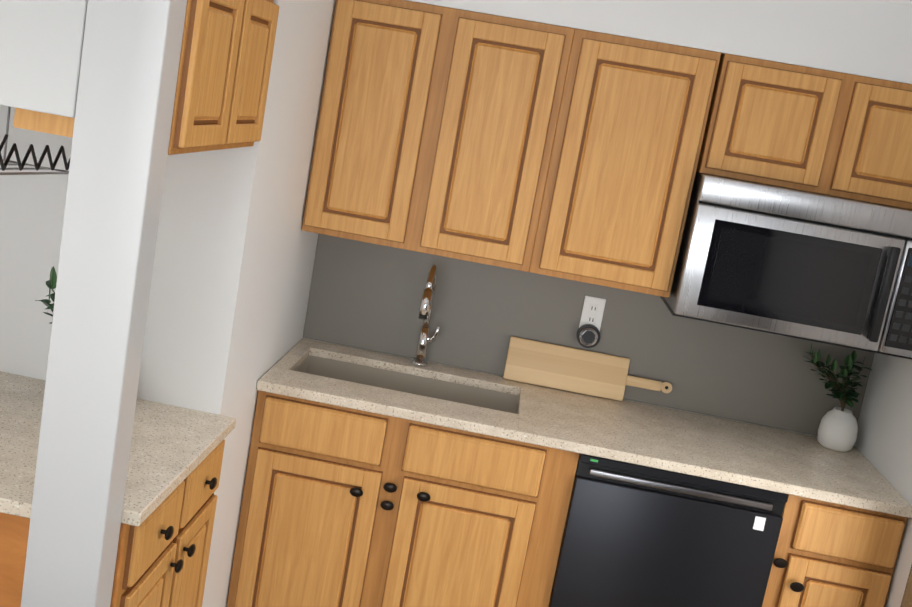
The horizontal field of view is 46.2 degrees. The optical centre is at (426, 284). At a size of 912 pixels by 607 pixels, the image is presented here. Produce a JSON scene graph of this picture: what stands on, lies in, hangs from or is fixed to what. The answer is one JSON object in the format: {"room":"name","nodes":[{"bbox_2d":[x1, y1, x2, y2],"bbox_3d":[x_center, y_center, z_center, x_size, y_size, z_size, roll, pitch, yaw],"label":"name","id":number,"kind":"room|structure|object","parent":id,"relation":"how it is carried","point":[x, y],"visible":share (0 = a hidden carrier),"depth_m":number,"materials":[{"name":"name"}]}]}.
{"room":"kitchen","nodes":[
{"label":"kitchen","id":0,"kind":"room"},
{"bbox_2d":[0,0,911,606],"bbox_3d":[-1.212,0.299,0.761,5.080,2.370,6.350,11,10,4],"label":"wall","id":1,"kind":"structure","parent":0,"point":[252,282],"depth_m":3.18,"materials":[{"name":"white paint"}]},
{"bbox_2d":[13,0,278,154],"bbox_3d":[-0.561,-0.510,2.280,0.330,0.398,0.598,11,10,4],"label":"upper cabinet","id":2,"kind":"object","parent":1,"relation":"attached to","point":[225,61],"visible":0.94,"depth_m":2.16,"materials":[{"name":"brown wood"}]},
{"bbox_2d":[0,106,69,174],"bbox_3d":[-0.896,-0.322,2.295,0.252,0.176,0.462,11,10,4],"label":"wine rack","id":3,"kind":"object","parent":2,"relation":"hanging from","point":[20,165],"visible":0.73,"depth_m":2.37,"materials":[{"name":"black metal"}]},
{"bbox_2d":[302,0,574,271],"bbox_3d":[0.039,-0.496,3.457,0.734,0.756,0.336,11,10,4],"label":"upper cabinet","id":4,"kind":"object","parent":1,"relation":"attached to","point":[436,130],"visible":1,"depth_m":3.29,"materials":[{"name":"brown wood"}]},
{"bbox_2d":[577,296,605,347],"bbox_3d":[0.561,0.130,3.643,0.080,0.173,0.044,11,10,4],"label":"electrical outlet","id":5,"kind":"object","parent":1,"relation":"attached to","point":[588,333],"visible":0.98,"depth_m":3.65,"materials":[{"name":"white plastic"}]},
{"bbox_2d":[529,29,720,297],"bbox_3d":[0.616,-0.389,3.413,0.442,0.756,0.336,11,10,4],"label":"upper cabinet","id":6,"kind":"object","parent":1,"relation":"attached to","point":[628,136],"visible":1,"depth_m":3.25,"materials":[{"name":"brown wood"}]},
{"bbox_2d":[696,54,911,209],"bbox_3d":[1.238,-0.472,3.334,0.737,0.360,0.336,11,10,4],"label":"upper cabinet","id":7,"kind":"object","parent":1,"relation":"attached to","point":[820,131],"visible":0.98,"depth_m":3.18,"materials":[{"name":"brown wood"}]},
{"bbox_2d":[660,172,911,359],"bbox_3d":[1.166,-0.072,3.358,0.734,0.444,0.428,11,10,4],"label":"microwave","id":8,"kind":"object","parent":7,"relation":"attached to","point":[799,264],"visible":0.96,"depth_m":3.18,"materials":[{"name":"silver metal"}]},
{"bbox_2d":[880,0,911,5],"bbox_3d":[0.720,-0.971,3.128,1.770,0.068,0.061,11,10,4],"label":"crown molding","id":9,"kind":"structure","parent":1,"relation":"attached to","point":[907,2],"depth_m":3.04,"materials":[{"name":"white paint"}]},
{"bbox_3d":[-1.415,1.474,0.968,5.080,0.050,6.350,11,10,4],"label":"floor","id":10,"kind":"structure","parent":0,"visible":0},
{"bbox_2d":[21,0,186,606],"bbox_3d":[-0.667,0.343,2.066,0.179,2.019,0.105,11,10,4],"label":"post","id":11,"kind":"object","parent":10,"relation":"on","point":[130,59],"visible":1,"depth_m":1.98,"materials":[{"name":"grey paint"}]},
{"bbox_2d":[0,439,224,606],"bbox_3d":[-0.980,0.790,2.574,0.777,0.872,0.684,11,10,4],"label":"base cabinet","id":12,"kind":"object","parent":10,"relation":"on","point":[163,552],"visible":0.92,"depth_m":2.39,"materials":[{"name":"brown wood"}]},
{"bbox_2d":[0,371,235,525],"bbox_3d":[-0.915,0.353,2.467,0.763,0.030,0.748,11,10,4],"label":"countertop","id":13,"kind":"structure","parent":12,"relation":"on","point":[172,448],"depth_m":2.47,"materials":[{"name":"stone"}]},
{"bbox_2d":[35,266,56,323],"bbox_3d":[-0.862,0.127,2.686,0.278,0.350,0.217,11,10,4],"label":"plant","id":14,"kind":"object","parent":13,"relation":"on","point":[51,283],"visible":0.02,"depth_m":2.61,"materials":[{"name":"green plant"}]},
{"bbox_2d":[227,390,579,606],"bbox_3d":[-0.072,0.782,3.506,0.974,0.872,0.633,11,10,4],"label":"base cabinet","id":15,"kind":"object","parent":10,"relation":"on","point":[344,507],"visible":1,"depth_m":3.20,"materials":[{"name":"brown wood"}]},
{"bbox_2d":[256,338,911,517],"bbox_3d":[0.456,0.510,3.418,1.926,0.202,0.619,11,10,4],"label":"countertop","id":16,"kind":"structure","parent":15,"relation":"on","point":[735,452],"depth_m":3.29,"materials":[{"name":"stone"}]},
{"bbox_2d":[411,264,439,366],"bbox_3d":[0.007,0.115,3.560,0.079,0.366,0.244,11,10,4],"label":"faucet","id":17,"kind":"object","parent":16,"relation":"on","point":[426,307],"visible":1,"depth_m":3.64,"materials":[{"name":"silver metal"}]},
{"bbox_2d":[503,337,671,400],"bbox_3d":[0.557,0.302,3.663,0.571,0.147,0.051,11,10,4],"label":"cutting board","id":18,"kind":"object","parent":16,"relation":"on","point":[607,376],"visible":0.98,"depth_m":3.66,"materials":[{"name":"brown wood"}]},
{"bbox_2d":[804,343,871,451],"bbox_3d":[1.321,0.368,3.503,0.232,0.333,0.181,11,10,4],"label":"potted plant","id":19,"kind":"object","parent":16,"relation":"on","point":[838,429],"visible":0.98,"depth_m":3.48,"materials":[{"name":"white"}]},
{"bbox_2d":[549,453,788,606],"bbox_3d":[0.704,0.925,3.456,0.603,0.872,0.601,11,10,4],"label":"dishwasher","id":20,"kind":"object","parent":10,"relation":"on","point":[635,535],"visible":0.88,"depth_m":3.12,"materials":[{"name":"black metal"}]},
{"bbox_2d":[762,494,907,606],"bbox_3d":[1.168,1.012,3.411,0.344,0.872,0.633,11,10,4],"label":"base cabinet","id":21,"kind":"object","parent":10,"relation":"on","point":[828,554],"visible":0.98,"depth_m":3.08,"materials":[{"name":"brown wood"}]},
{"bbox_2d":[900,565,911,606],"bbox_3d":[0.731,0.984,0.805,0.777,1.676,0.731,11,10,4],"label":"fridge","id":22,"kind":"object","parent":10,"relation":"on","point":[907,599],"visible":1,"depth_m":1.07,"materials":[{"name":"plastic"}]},
{"bbox_3d":[-1.035,-0.730,0.579,5.080,0.450,6.350,11,10,4],"label":"ceiling","id":23,"kind":"structure","parent":0,"visible":0},
{"bbox_2d":[0,0,87,117],"bbox_3d":[-0.810,-0.518,1.953,0.424,0.355,0.086,11,10,4],"label":"valance box","id":24,"kind":"object","parent":23,"relation":"attached to","point":[41,44],"visible":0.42,"depth_m":1.91,"materials":[{"name":"grey paint"}]}
]}

